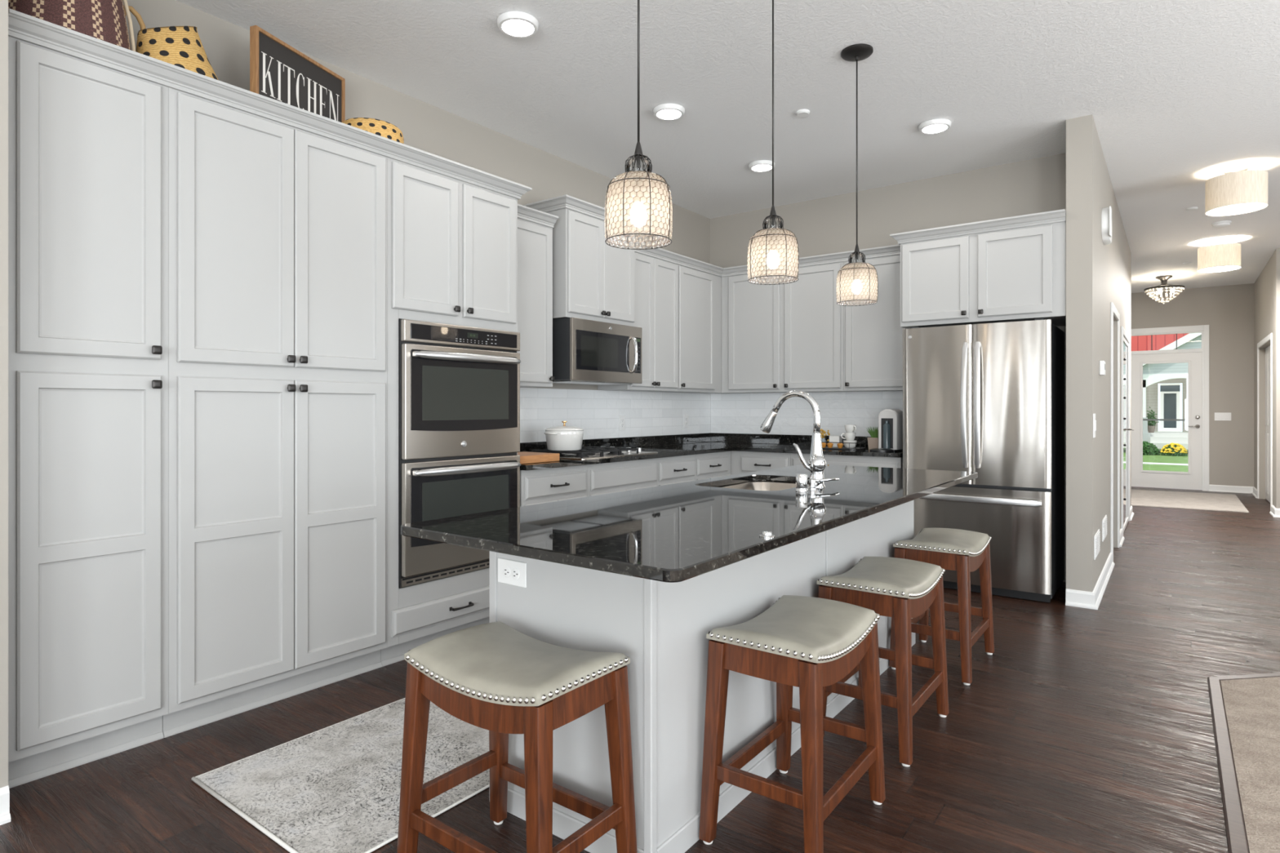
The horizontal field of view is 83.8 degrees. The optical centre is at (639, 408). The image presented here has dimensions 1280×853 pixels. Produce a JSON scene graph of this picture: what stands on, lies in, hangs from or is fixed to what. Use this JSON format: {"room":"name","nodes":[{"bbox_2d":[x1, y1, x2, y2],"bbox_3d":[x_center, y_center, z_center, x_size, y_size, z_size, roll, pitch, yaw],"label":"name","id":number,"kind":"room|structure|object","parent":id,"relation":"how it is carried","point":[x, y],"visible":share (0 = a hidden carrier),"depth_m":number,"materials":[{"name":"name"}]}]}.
{"room":"kitchen","nodes":[
{"label":"kitchen","id":0,"kind":"room"},
{"bbox_2d":[0,0,8,787],"bbox_3d":[-3.834,-0.290,0.268,0.900,3.020,5.315,0,0,37],"label":"wall","id":1,"kind":"structure","parent":0,"point":[3,3],"depth_m":2.12,"materials":[{"name":"grey paint"}]},
{"bbox_2d":[0,785,10,825],"bbox_3d":[-3.420,1.171,0.046,0.028,0.098,5.175,0,0,37],"label":"baseboard","id":2,"kind":"structure","parent":1,"relation":"attached to","point":[5,815],"depth_m":2.11,"materials":[{"name":"white paint"}]},
{"bbox_2d":[122,0,710,443],"bbox_3d":[-0.930,-0.290,4.771,0.155,3.020,5.375,0,0,37],"label":"wall","id":3,"kind":"structure","parent":0,"point":[424,126],"depth_m":4.36,"materials":[{"name":"grey paint"}]},
{"bbox_2d":[517,217,554,387],"bbox_3d":[-0.835,-0.663,4.484,0.336,1.043,0.568,0,0,37],"label":"upper cabinet","id":4,"kind":"object","parent":3,"relation":"attached to","point":[535,241],"visible":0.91,"depth_m":4.51,"materials":[{"name":"grey paint"}]},
{"bbox_2d":[546,208,634,326],"bbox_3d":[-0.385,-0.957,5.031,0.402,0.718,0.734,0,0,37],"label":"upper cabinet","id":5,"kind":"object","parent":3,"relation":"attached to","point":[593,279],"visible":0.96,"depth_m":4.82,"materials":[{"name":"grey paint"}]},
{"bbox_2d":[522,194,638,231],"bbox_3d":[-0.382,-1.337,5.028,0.408,0.065,0.847,0,0,37],"label":"crown molding","id":6,"kind":"structure","parent":5,"relation":"attached to","point":[566,201],"depth_m":4.73,"materials":[{"name":"grey paint"}]},
{"bbox_2d":[552,317,642,385],"bbox_3d":[-0.347,-0.387,5.037,0.448,0.418,0.762,0,0,37],"label":"microwave","id":7,"kind":"object","parent":5,"relation":"attached to","point":[585,351],"visible":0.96,"depth_m":4.83,"materials":[{"name":"grey metal"}]},
{"bbox_2d":[520,387,710,442],"bbox_3d":[-0.239,0.044,5.558,0.008,0.370,3.006,0,0,37],"label":"tile backsplash","id":8,"kind":"structure","parent":3,"relation":"attached to","point":[597,412],"depth_m":5.56,"materials":[{"name":"white tile"}]},
{"bbox_2d":[618,415,625,430],"bbox_3d":[-0.143,0.113,5.671,0.009,0.120,0.074,0,0,37],"label":"outlet","id":9,"kind":"object","parent":8,"relation":"attached to","point":[621,418],"visible":1,"depth_m":5.67,"materials":[{"name":"white plastic"}]},
{"bbox_2d":[597,252,678,391],"bbox_3d":[0.009,-0.663,5.611,0.336,1.043,0.659,0,0,37],"label":"upper cabinet","id":10,"kind":"object","parent":3,"relation":"attached to","point":[655,280],"visible":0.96,"depth_m":5.54,"materials":[{"name":"grey paint"}]},
{"bbox_2d":[664,264,729,393],"bbox_3d":[0.502,-0.663,6.271,0.336,1.043,0.984,0,0,37],"label":"upper cabinet","id":11,"kind":"object","parent":3,"relation":"attached to","point":[700,292],"visible":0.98,"depth_m":6.05,"materials":[{"name":"grey paint"}]},
{"bbox_2d":[0,486,1279,852],"bbox_3d":[2.969,1.280,3.342,8.150,0.120,18.410,0,0,37],"label":"floor","id":12,"kind":"structure","parent":0,"point":[1082,730],"depth_m":2.56,"materials":[{"name":"brown wood"}]},
{"bbox_2d":[8,36,168,788],"bbox_3d":[-2.076,0.015,2.592,0.616,2.410,0.458,0,0,37],"label":"pantry cabinet","id":13,"kind":"object","parent":12,"relation":"on","point":[88,141],"visible":0.98,"depth_m":2.41,"materials":[{"name":"grey paint"}]},
{"bbox_2d":[8,0,135,51],"bbox_3d":[-2.062,-1.395,2.561,0.416,0.410,0.422,0,0,37],"label":"basket","id":14,"kind":"object","parent":13,"relation":"on","point":[104,20],"visible":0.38,"depth_m":2.46,"materials":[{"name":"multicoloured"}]},
{"bbox_2d":[162,87,387,737],"bbox_3d":[-1.665,0.015,3.140,0.616,2.410,0.910,0,0,37],"label":"pantry cabinet","id":15,"kind":"object","parent":12,"relation":"on","point":[277,233],"visible":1,"depth_m":2.91,"materials":[{"name":"grey paint"}]},
{"bbox_2d":[123,4,217,79],"bbox_3d":[-1.843,-1.377,2.901,0.328,0.374,0.333,0,0,-7],"label":"basket","id":16,"kind":"object","parent":15,"relation":"on","point":[181,46],"visible":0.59,"depth_m":2.79,"materials":[{"name":"wicker"}]},
{"bbox_2d":[249,25,345,122],"bbox_3d":[-1.617,-1.440,3.405,0.036,0.498,0.545,0,0,19],"label":"kitchen sign","id":17,"kind":"object","parent":15,"relation":"on","point":[278,71],"visible":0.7,"depth_m":3.34,"materials":[{"name":"brown wood"}]},
{"bbox_2d":[191,697,489,852],"bbox_3d":[-0.376,1.214,3.124,0.819,0.012,2.571,0,0,37],"label":"runner rug","id":18,"kind":"object","parent":12,"relation":"on","point":[335,788],"visible":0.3,"depth_m":2.33,"materials":[{"name":"grey fabric"}]},
{"bbox_2d":[380,157,517,666],"bbox_3d":[-1.141,0.015,3.834,0.625,2.410,0.827,0,0,37],"label":"tall cabinet","id":19,"kind":"object","parent":12,"relation":"on","point":[452,243],"visible":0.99,"depth_m":3.58,"materials":[{"name":"grey paint"}]},
{"bbox_2d":[8,8,559,227],"bbox_3d":[-1.265,-1.209,3.429,0.336,0.070,2.772,0,0,37],"label":"crown molding","id":20,"kind":"structure","parent":19,"relation":"attached to","point":[21,26],"depth_m":2.80,"materials":[{"name":"grey paint"}]},
{"bbox_2d":[342,117,404,143],"bbox_3d":[-1.337,-1.296,3.554,0.306,0.211,0.306,0,0,37],"label":"basket","id":21,"kind":"object","parent":19,"relation":"on","point":[380,127],"visible":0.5,"depth_m":3.43,"materials":[{"name":"wicker"}]},
{"bbox_2d":[398,319,520,588],"bbox_3d":[-1.094,0.214,3.829,0.631,1.280,0.752,0,0,37],"label":"double oven","id":22,"kind":"object","parent":19,"relation":"in","point":[459,386],"visible":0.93,"depth_m":3.59,"materials":[{"name":"silver metal"}]},
{"bbox_2d":[396,621,637,852],"bbox_3d":[-0.317,0.914,1.833,0.525,0.610,0.355,0,0,37],"label":"bar stool","id":23,"kind":"object","parent":12,"relation":"on","point":[500,679],"visible":1,"depth_m":1.78,"materials":[{"name":"brown wood"}]},
{"bbox_2d":[520,464,587,506],"bbox_3d":[-0.709,0.783,4.386,0.645,0.874,0.565,0,0,37],"label":"base cabinet","id":24,"kind":"object","parent":12,"relation":"on","point":[537,486],"visible":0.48,"depth_m":4.18,"materials":[{"name":"grey paint"}]},
{"bbox_2d":[587,457,657,496],"bbox_3d":[-0.319,0.783,4.915,0.636,0.874,0.747,0,0,37],"label":"base cabinet","id":25,"kind":"object","parent":12,"relation":"on","point":[622,476],"visible":0.07,"depth_m":4.70,"materials":[{"name":"grey paint"}]},
{"bbox_2d":[657,454,695,485],"bbox_3d":[0.058,0.783,5.412,0.645,0.874,0.499,0,0,37],"label":"base cabinet","id":26,"kind":"object","parent":12,"relation":"on","point":[673,469],"visible":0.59,"depth_m":5.21,"materials":[{"name":"grey paint"}]},
{"bbox_2d":[489,500,915,852],"bbox_3d":[0.474,0.784,2.967,0.641,0.872,2.341,0,0,37],"label":"kitchen island","id":27,"kind":"object","parent":12,"relation":"on","point":[662,628],"visible":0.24,"depth_m":2.02,"materials":[{"name":"grey paint"}]},
{"bbox_2d":[497,558,526,587],"bbox_3d":[-0.387,0.495,2.153,0.122,0.074,0.009,0,0,37],"label":"outlet","id":28,"kind":"object","parent":27,"relation":"attached to","point":[512,572],"visible":1,"depth_m":2.15,"materials":[{"name":"white plastic"}]},
{"bbox_2d":[502,566,511,577],"bbox_3d":[-0.404,0.495,2.163,0.033,0.033,0.003,0,0,37],"label":"socket","id":29,"kind":"object","parent":28,"relation":"attached to","point":[506,570],"depth_m":2.16,"materials":[{"name":"grey plastic"}]},
{"bbox_2d":[511,568,519,579],"bbox_3d":[-0.373,0.495,2.139,0.033,0.033,0.003,0,0,37],"label":"socket","id":30,"kind":"object","parent":28,"relation":"attached to","point":[515,571],"depth_m":2.14,"materials":[{"name":"grey plastic"}]},
{"bbox_2d":[400,463,977,582],"bbox_3d":[0.512,0.328,2.736,0.908,0.026,2.695,0,0,37],"label":"island countertop","id":31,"kind":"structure","parent":27,"relation":"on","point":[681,531],"depth_m":2.02,"materials":[{"name":"black stone"}]},
{"bbox_2d":[715,480,808,490],"bbox_3d":[0.535,0.439,3.062,0.440,0.192,0.657,0,0,37],"label":"sink","id":32,"kind":"object","parent":31,"relation":"in","point":[751,485],"visible":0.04,"depth_m":3.35,"materials":[{"name":"silver metal"}]},
{"bbox_2d":[760,390,826,487],"bbox_3d":[0.615,0.119,2.926,0.293,0.390,0.113,0,0,37],"label":"faucet","id":33,"kind":"object","parent":31,"relation":"on","point":[816,464],"visible":0.98,"depth_m":2.87,"materials":[{"name":"silver metal"}]},
{"bbox_2d":[795,473,807,491],"bbox_3d":[0.620,0.282,2.740,0.046,0.064,0.046,0,0,37],"label":"air gap","id":34,"kind":"object","parent":31,"relation":"on","point":[801,478],"visible":1,"depth_m":2.72,"materials":[{"name":"silver metal"}]},
{"bbox_2d":[807,477,839,488],"bbox_3d":[0.734,0.295,2.837,0.174,0.039,0.040,0,0,-29],"label":"soap dispenser","id":35,"kind":"object","parent":31,"relation":"on","point":[811,482],"visible":0.97,"depth_m":2.81,"materials":[{"name":"silver metal"}]},
{"bbox_2d":[694,451,731,479],"bbox_3d":[0.373,0.783,5.833,0.645,0.874,0.550,0,0,37],"label":"base cabinet","id":36,"kind":"object","parent":12,"relation":"on","point":[708,465],"visible":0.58,"depth_m":5.63,"materials":[{"name":"grey paint"}]},
{"bbox_2d":[731,450,791,475],"bbox_3d":[1.140,0.783,5.971,0.528,0.874,0.702,0,0,37],"label":"base cabinet","id":37,"kind":"object","parent":12,"relation":"on","point":[742,462],"visible":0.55,"depth_m":5.74,"materials":[{"name":"grey paint"}]},
{"bbox_2d":[698,595,885,852],"bbox_3d":[0.464,0.914,2.110,0.355,0.610,0.525,0,0,37],"label":"bar stool","id":38,"kind":"object","parent":12,"relation":"on","point":[810,644],"visible":1,"depth_m":2.00,"materials":[{"name":"brown wood"}]},
{"bbox_2d":[791,453,902,468],"bbox_3d":[1.691,0.783,5.559,0.844,0.874,0.702,0,0,37],"label":"base cabinet","id":39,"kind":"object","parent":12,"relation":"on","point":[833,460],"visible":0.02,"depth_m":5.25,"materials":[{"name":"grey paint"}]},
{"bbox_2d":[520,432,902,470],"bbox_3d":[0.553,0.287,4.970,1.979,0.114,3.015,0,0,37],"label":"countertop","id":40,"kind":"structure","parent":39,"relation":"on","point":[666,446],"depth_m":5.76,"materials":[{"name":"black stone"}]},
{"bbox_2d":[517,451,559,464],"bbox_3d":[-0.700,0.291,4.239,0.300,0.046,0.330,0,0,37],"label":"cutting board","id":41,"kind":"object","parent":40,"relation":"on","point":[526,457],"visible":0.51,"depth_m":4.17,"materials":[{"name":"brown wood"}]},
{"bbox_2d":[531,446,657,459],"bbox_3d":[-0.304,0.292,4.868,0.490,0.044,0.810,0,0,37],"label":"cooktop","id":42,"kind":"object","parent":40,"relation":"in","point":[586,452],"visible":0.85,"depth_m":4.72,"materials":[{"name":"silver metal"}]},
{"bbox_2d":[544,421,584,450],"bbox_3d":[-0.496,0.176,4.686,0.276,0.190,0.260,0,0,-11],"label":"pot","id":43,"kind":"object","parent":42,"relation":"on","point":[563,437],"visible":1,"depth_m":4.59,"materials":[{"name":"white ceramic"}]},
{"bbox_2d":[559,450,657,459],"bbox_3d":[-0.304,0.310,4.868,0.490,0.008,0.810,0,0,37],"label":"grate","id":44,"kind":"object","parent":42,"relation":"on","point":[622,453],"depth_m":4.74,"materials":[{"name":"metal"}]},
{"bbox_2d":[811,437,867,449],"bbox_3d":[1.566,0.272,5.623,0.450,0.085,0.246,0,0,37],"label":"serving tray","id":45,"kind":"object","parent":40,"relation":"on","point":[862,442],"visible":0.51,"depth_m":5.50,"materials":[{"name":"black plastic"}]},
{"bbox_2d":[829,435,841,447],"bbox_3d":[1.562,0.262,5.701,0.084,0.088,0.060,0,0,37],"label":"box","id":46,"kind":"object","parent":45,"relation":"on","point":[832,438],"visible":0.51,"depth_m":5.67,"materials":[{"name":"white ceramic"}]},
{"bbox_2d":[843,440,857,448],"bbox_3d":[1.636,0.277,5.558,0.104,0.058,0.104,0,0,37],"label":"bowl","id":47,"kind":"object","parent":45,"relation":"on","point":[846,445],"visible":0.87,"depth_m":5.52,"materials":[{"name":"white ceramic"}]},
{"bbox_2d":[840,432,855,440],"bbox_3d":[1.627,0.217,5.556,0.102,0.060,0.084,0,0,-14],"label":"coffee cup","id":48,"kind":"object","parent":47,"relation":"on","point":[849,436],"visible":0.96,"depth_m":5.53,"materials":[{"name":"white ceramic"}]},
{"bbox_2d":[866,426,878,449],"bbox_3d":[1.804,0.225,5.483,0.122,0.178,0.142,0,0,21],"label":"potted plant","id":49,"kind":"object","parent":40,"relation":"on","point":[873,442],"visible":0.8,"depth_m":5.46,"materials":[{"name":"green plant"}]},
{"bbox_2d":[869,408,902,452],"bbox_3d":[1.869,0.158,5.312,0.339,0.312,0.227,0,0,-42],"label":"coffee machine","id":50,"kind":"object","parent":40,"relation":"on","point":[890,420],"visible":0.8,"depth_m":5.27,"materials":[{"name":"grey plastic"}]},
{"bbox_2d":[817,556,949,766],"bbox_3d":[0.930,0.914,2.733,0.355,0.610,0.525,0,0,37],"label":"bar stool","id":51,"kind":"object","parent":12,"relation":"on","point":[903,589],"visible":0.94,"depth_m":2.59,"materials":[{"name":"brown wood"}]},
{"bbox_2d":[888,528,994,685],"bbox_3d":[1.466,0.914,3.449,0.355,0.610,0.525,0,0,37],"label":"bar stool","id":52,"kind":"object","parent":12,"relation":"on","point":[964,552],"visible":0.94,"depth_m":3.31,"materials":[{"name":"brown wood"}]},
{"bbox_2d":[902,318,1064,602],"bbox_3d":[2.387,0.326,4.968,0.906,1.781,0.798,0,0,37],"label":"refrigerator","id":53,"kind":"object","parent":12,"relation":"on","point":[986,399],"visible":0.87,"depth_m":4.64,"materials":[{"name":"grey metal"}]},
{"bbox_2d":[1131,489,1248,512],"bbox_3d":[7.212,1.214,9.554,1.300,0.011,2.180,0,0,37],"label":"mat","id":54,"kind":"object","parent":12,"relation":"on","point":[1162,499],"visible":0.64,"depth_m":9.36,"materials":[{"name":"beige fabric"}]},
{"bbox_2d":[1220,676,1279,852],"bbox_3d":[2.864,1.214,0.118,4.115,0.010,12.780,0,0,37],"label":"rug","id":55,"kind":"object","parent":12,"relation":"on","point":[1251,705],"depth_m":2.51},
{"bbox_2d":[1207,672,1279,852],"bbox_3d":[2.081,1.213,1.223,13.456,0.014,2.699,0,0,-35],"label":"trim","id":56,"kind":"structure","parent":55,"relation":"on","point":[1237,839],"depth_m":2.40,"materials":[{"name":"beige wood"}]},
{"bbox_2d":[175,0,1279,293],"bbox_3d":[2.969,-1.860,3.342,8.150,0.120,18.410,0,0,37],"label":"ceiling","id":57,"kind":"structure","parent":0,"point":[1178,94],"depth_m":3.97,"materials":[{"name":"white paint"}]},
{"bbox_2d":[497,11,538,38],"bbox_3d":[-0.568,-1.785,3.322,0.192,0.030,0.192,0,0,37],"label":"recessed light","id":58,"kind":"object","parent":57,"relation":"in","point":[518,24],"visible":1,"depth_m":3.30,"materials":[{"name":"white plastic"}]},
{"bbox_2d":[604,0,672,249],"bbox_3d":[-0.004,-1.146,2.114,0.201,1.307,0.201,0,0,37],"label":"pendant lamp","id":59,"kind":"object","parent":57,"relation":"hanging from","point":[638,213],"visible":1,"depth_m":2.11,"materials":[{"name":"clear glass"}]},
{"bbox_2d":[632,155,644,203],"bbox_3d":[-0.004,-0.678,2.114,0.034,0.139,0.034,0,0,37],"label":"socket","id":60,"kind":"object","parent":59,"relation":"attached to","point":[638,158],"depth_m":2.10,"materials":[{"name":"silver metal"}]},
{"bbox_2d":[653,103,684,120],"bbox_3d":[0.174,-1.785,4.297,0.192,0.030,0.192,0,0,37],"label":"recessed light","id":61,"kind":"object","parent":57,"relation":"in","point":[667,112],"visible":1,"depth_m":4.27,"materials":[{"name":"white plastic"}]},
{"bbox_2d":[748,160,775,172],"bbox_3d":[0.897,-1.785,5.255,0.192,0.030,0.192,0,0,37],"label":"recessed light","id":62,"kind":"object","parent":57,"relation":"in","point":[760,166],"visible":0.94,"depth_m":5.22,"materials":[{"name":"white plastic"}]},
{"bbox_2d":[746,0,799,284],"bbox_3d":[0.526,-1.153,2.823,0.201,1.293,0.201,0,0,37],"label":"pendant lamp","id":63,"kind":"object","parent":57,"relation":"hanging from","point":[772,260],"visible":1,"depth_m":2.82,"materials":[{"name":"white"}]},
{"bbox_2d":[768,215,777,251],"bbox_3d":[0.526,-0.693,2.823,0.034,0.139,0.034,0,0,37],"label":"socket","id":64,"kind":"object","parent":63,"relation":"attached to","point":[773,218],"depth_m":2.81,"materials":[{"name":"silver metal"}]},
{"bbox_2d":[835,44,878,306],"bbox_3d":[1.093,-1.165,3.597,0.201,1.268,0.201,0,0,37],"label":"pendant lamp","id":65,"kind":"object","parent":57,"relation":"hanging from","point":[856,52],"visible":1,"depth_m":3.59,"materials":[{"name":"white"}]},
{"bbox_2d":[853,252,860,279],"bbox_3d":[1.093,-0.718,3.597,0.034,0.139,0.034,0,0,37],"label":"socket","id":66,"kind":"object","parent":65,"relation":"attached to","point":[856,277],"depth_m":3.59,"materials":[{"name":"silver metal"}]},
{"bbox_2d":[918,118,951,134],"bbox_3d":[1.866,-1.785,4.518,0.192,0.030,0.192,0,0,37],"label":"recessed light","id":67,"kind":"object","parent":57,"relation":"in","point":[936,126],"visible":1,"depth_m":4.49,"materials":[{"name":"white plastic"}]},
{"bbox_2d":[1143,275,1185,303],"bbox_3d":[7.131,-1.612,9.714,0.452,0.375,0.452,0,0,37],"label":"light","id":68,"kind":"object","parent":57,"relation":"hanging from","point":[1163,279],"visible":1,"depth_m":9.67,"materials":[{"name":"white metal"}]},
{"bbox_2d":[1197,239,1240,272],"bbox_3d":[6.215,-1.647,7.664,0.362,0.305,0.362,0,0,37],"label":"drum light","id":69,"kind":"object","parent":57,"relation":"attached to","point":[1219,257],"visible":1,"depth_m":7.55,"materials":[{"name":"white fabric"}]},
{"bbox_2d":[1198,266,1239,271],"bbox_3d":[6.215,-1.501,7.664,0.355,0.001,0.355,0,0,37],"label":"diffuser","id":70,"kind":"object","parent":69,"relation":"attached to","point":[1224,268],"depth_m":7.67,"materials":[{"name":"white plastic"}]},
{"bbox_2d":[1211,220,1231,228],"bbox_3d":[5.626,-1.778,6.906,0.150,0.044,0.150,0,0,37],"label":"smoke detector","id":71,"kind":"object","parent":57,"relation":"attached to","point":[1224,224],"visible":1,"depth_m":6.86,"materials":[{"name":"white plastic"}]},
{"bbox_2d":[1204,165,1267,216],"bbox_3d":[4.480,-1.647,5.366,0.362,0.305,0.362,0,0,37],"label":"drum light","id":72,"kind":"object","parent":57,"relation":"attached to","point":[1239,190],"visible":1,"depth_m":5.26,"materials":[{"name":"beige fabric"}]},
{"bbox_2d":[1205,203,1266,215],"bbox_3d":[4.480,-1.501,5.366,0.355,0.001,0.355,0,0,37],"label":"diffuser","id":73,"kind":"object","parent":72,"relation":"attached to","point":[1245,207],"depth_m":5.38,"materials":[{"name":"white plastic"}]},
{"bbox_2d":[710,152,1066,582],"bbox_3d":[1.899,-0.290,5.930,2.985,3.020,0.130,0,0,37],"label":"wall","id":74,"kind":"structure","parent":0,"point":[824,225],"depth_m":5.69,"materials":[{"name":"grey paint"}]},
{"bbox_2d":[721,262,853,393],"bbox_3d":[1.246,-0.663,6.127,1.117,1.043,0.332,0,0,37],"label":"upper cabinet","id":75,"kind":"object","parent":74,"relation":"attached to","point":[780,338],"visible":0.95,"depth_m":6.01,"materials":[{"name":"grey paint"}]},
{"bbox_2d":[634,208,1066,276],"bbox_3d":[1.412,-1.206,5.039,2.693,0.067,1.309,0,0,37],"label":"crown molding","id":76,"kind":"structure","parent":75,"relation":"attached to","point":[659,253],"depth_m":5.36,"materials":[{"name":"grey paint"}]},
{"bbox_2d":[710,391,902,436],"bbox_3d":[1.458,0.044,6.173,1.971,0.370,0.008,0,0,37],"label":"tile backsplash","id":77,"kind":"structure","parent":74,"relation":"attached to","point":[730,413],"depth_m":6.21,"materials":[{"name":"white tile"}]},
{"bbox_2d":[843,254,906,391],"bbox_3d":[1.913,-0.663,5.628,0.544,1.043,0.332,0,0,37],"label":"upper cabinet","id":78,"kind":"object","parent":74,"relation":"attached to","point":[873,334],"visible":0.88,"depth_m":5.53,"materials":[{"name":"grey paint"}]},
{"bbox_2d":[900,221,1066,328],"bbox_3d":[2.437,-0.882,5.011,1.016,0.601,0.692,0,0,37],"label":"upper cabinet","id":79,"kind":"object","parent":74,"relation":"attached to","point":[1018,274],"visible":1,"depth_m":4.73,"materials":[{"name":"grey paint"}]},
{"bbox_2d":[1066,114,1131,591],"bbox_3d":[4.176,-0.290,6.365,0.140,3.020,4.885,0,0,37],"label":"wall","id":80,"kind":"structure","parent":0,"point":[1098,274],"depth_m":4.44,"materials":[{"name":"grey paint"}]},
{"bbox_2d":[1093,528,1100,559],"bbox_3d":[2.920,0.865,4.559,0.012,0.150,0.320,0,0,37],"label":"electrical outlet","id":81,"kind":"object","parent":80,"relation":"in","point":[1096,537],"visible":1,"depth_m":4.49,"materials":[{"name":"white plastic"}]},
{"bbox_2d":[1065,505,1133,609],"bbox_3d":[4.178,1.171,6.345,0.168,0.098,4.913,0,0,37],"label":"baseboard","id":82,"kind":"structure","parent":80,"relation":"attached to","point":[1078,598],"depth_m":4.44,"materials":[{"name":"white paint"}]},
{"bbox_2d":[1102,515,1106,542],"bbox_3d":[3.292,0.845,5.056,0.012,0.150,0.320,0,0,37],"label":"electrical outlet","id":83,"kind":"object","parent":80,"relation":"in","point":[1104,519],"visible":1,"depth_m":4.99,"materials":[{"name":"white plastic"}]},
{"bbox_2d":[1102,206,1111,244],"bbox_3d":[3.292,-1.285,5.021,0.055,0.230,0.335,0,0,37],"label":"door chime","id":84,"kind":"object","parent":80,"relation":"attached to","point":[1106,212],"visible":1,"depth_m":4.91,"materials":[{"name":"white plastic"}]},
{"bbox_2d":[1110,302,1119,561],"bbox_3d":[3.961,0.193,5.948,0.016,2.055,0.900,0,0,37],"label":"trim","id":85,"kind":"structure","parent":80,"relation":"attached to","point":[1113,311],"depth_m":5.61,"materials":[{"name":"white paint"}]},
{"bbox_2d":[1120,326,1129,536],"bbox_3d":[4.928,0.223,7.241,0.016,1.995,1.350,0,0,37],"label":"trim","id":86,"kind":"structure","parent":80,"relation":"attached to","point":[1123,333],"depth_m":6.71,"materials":[{"name":"white paint"}]},
{"bbox_2d":[1123,336,1133,532],"bbox_3d":[4.936,0.253,7.235,0.094,1.915,1.210,0,0,37],"label":"door","id":87,"kind":"structure","parent":80,"relation":"in","point":[1126,345],"depth_m":7.46,"materials":[{"name":"white paint"}]},
{"bbox_2d":[1131,283,1253,486],"bbox_3d":[7.714,-0.290,11.177,3.160,3.020,0.140,0,0,37],"label":"wall","id":88,"kind":"structure","parent":0,"point":[1228,311],"depth_m":10.45,"materials":[{"name":"grey paint"}]},
{"bbox_2d":[1131,351,1202,489],"bbox_3d":[8.020,0.185,10.901,0.890,2.050,0.135,0,0,40],"label":"door","id":89,"kind":"structure","parent":88,"relation":"in","point":[1192,479],"depth_m":10.81,"materials":[{"name":"white paint"}]},
{"bbox_2d":[1131,330,1204,351],"bbox_3d":[8.013,-1.018,10.903,0.937,0.275,0.060,0,0,37],"label":"window","id":90,"kind":"structure","parent":88,"relation":"in","point":[1201,331],"depth_m":10.81,"materials":[{"name":"white paint"}]},
{"bbox_2d":[1131,324,1208,491],"bbox_3d":[8.007,-0.010,10.897,1.065,2.460,0.076,0,0,37],"label":"trim","id":91,"kind":"structure","parent":88,"relation":"attached to","point":[1202,327],"depth_m":10.59,"materials":[{"name":"white paint"}]},
{"bbox_2d":[1214,412,1231,420],"bbox_3d":[8.542,0.117,10.463,0.190,0.118,0.010,0,0,37],"label":"light switch","id":92,"kind":"object","parent":88,"relation":"attached to","point":[1218,415],"visible":1,"depth_m":10.46,"materials":[{"name":"white plastic"}]},
{"bbox_2d":[1253,248,1279,508],"bbox_3d":[8.048,-0.290,9.103,0.140,3.020,2.780,0,0,37],"label":"wall","id":93,"kind":"structure","parent":0,"point":[1267,286],"depth_m":8.96,"materials":[{"name":"grey paint"}]},
{"bbox_2d":[1208,484,1257,497],"bbox_3d":[8.417,1.171,10.135,0.505,0.098,0.685,0,0,37],"label":"baseboard","id":94,"kind":"structure","parent":93,"relation":"attached to","point":[1220,488],"depth_m":10.38,"materials":[{"name":"white paint"}]},
{"bbox_2d":[1257,333,1272,511],"bbox_3d":[7.890,0.168,9.021,0.016,2.105,1.730,0,0,37],"label":"trim","id":95,"kind":"structure","parent":93,"relation":"attached to","point":[1269,337],"depth_m":8.36,"materials":[{"name":"white paint"}]},
{"bbox_2d":[1265,345,1270,502],"bbox_3d":[7.960,0.199,8.971,0.042,2.018,1.584,0,0,37],"label":"door","id":96,"kind":"structure","parent":93,"relation":"in","point":[1268,348],"depth_m":9.34,"materials":[{"name":"white paint"}]},
{"bbox_3d":[8.670,-0.290,6.989,3.390,3.020,0.140,0,0,37],"label":"wall","id":97,"kind":"structure","parent":0,"visible":0},
{"bbox_2d":[1269,505,1279,517],"bbox_3d":[8.602,1.171,7.163,3.408,0.098,0.393,0,0,37],"label":"baseboard","id":98,"kind":"structure","parent":97,"relation":"attached to","point":[1275,513],"depth_m":8.03,"materials":[{"name":"white paint"}]},
{"label":"outside","id":99,"kind":"structure","parent":0,"visible":0},
{"bbox_2d":[1142,431,1187,471],"bbox_3d":[31.573,2.420,42.195,80.000,0.200,74.600,0,0,37],"label":"lawn","id":100,"kind":"structure","parent":99,"point":[1151,459],"depth_m":30.81,"materials":[{"name":"green plant"}]},
{"bbox_2d":[1142,440,1159,455],"bbox_3d":[25.505,1.994,36.117,1.331,0.714,1.275,0,0,37],"label":"shrub","id":101,"kind":"object","parent":100,"relation":"on","point":[1148,448],"visible":0.56,"depth_m":35.65,"materials":[{"name":"green plant"}]},
{"bbox_2d":[1131,333,1201,449],"bbox_3d":[28.728,-2.480,38.392,16.000,9.600,4.900,0,0,37],"label":"house","id":102,"kind":"structure","parent":100,"relation":"on","point":[1167,375],"depth_m":38.97,"materials":[{"name":"beige"}]},
{"bbox_2d":[1146,406,1159,432],"bbox_3d":[27.327,0.585,38.136,0.650,1.388,0.567,0,0,37],"label":"potted plant","id":103,"kind":"object","parent":102,"relation":"on","point":[1150,428],"visible":0.82,"depth_m":38.04,"materials":[{"name":"beige"}]},
{"bbox_2d":[1160,442,1187,456],"bbox_3d":[26.413,2.019,35.320,1.084,0.671,1.085,0,0,37],"label":"bush","id":104,"kind":"object","parent":100,"relation":"on","point":[1172,449],"visible":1,"depth_m":35.02,"materials":[{"name":"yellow plant"}]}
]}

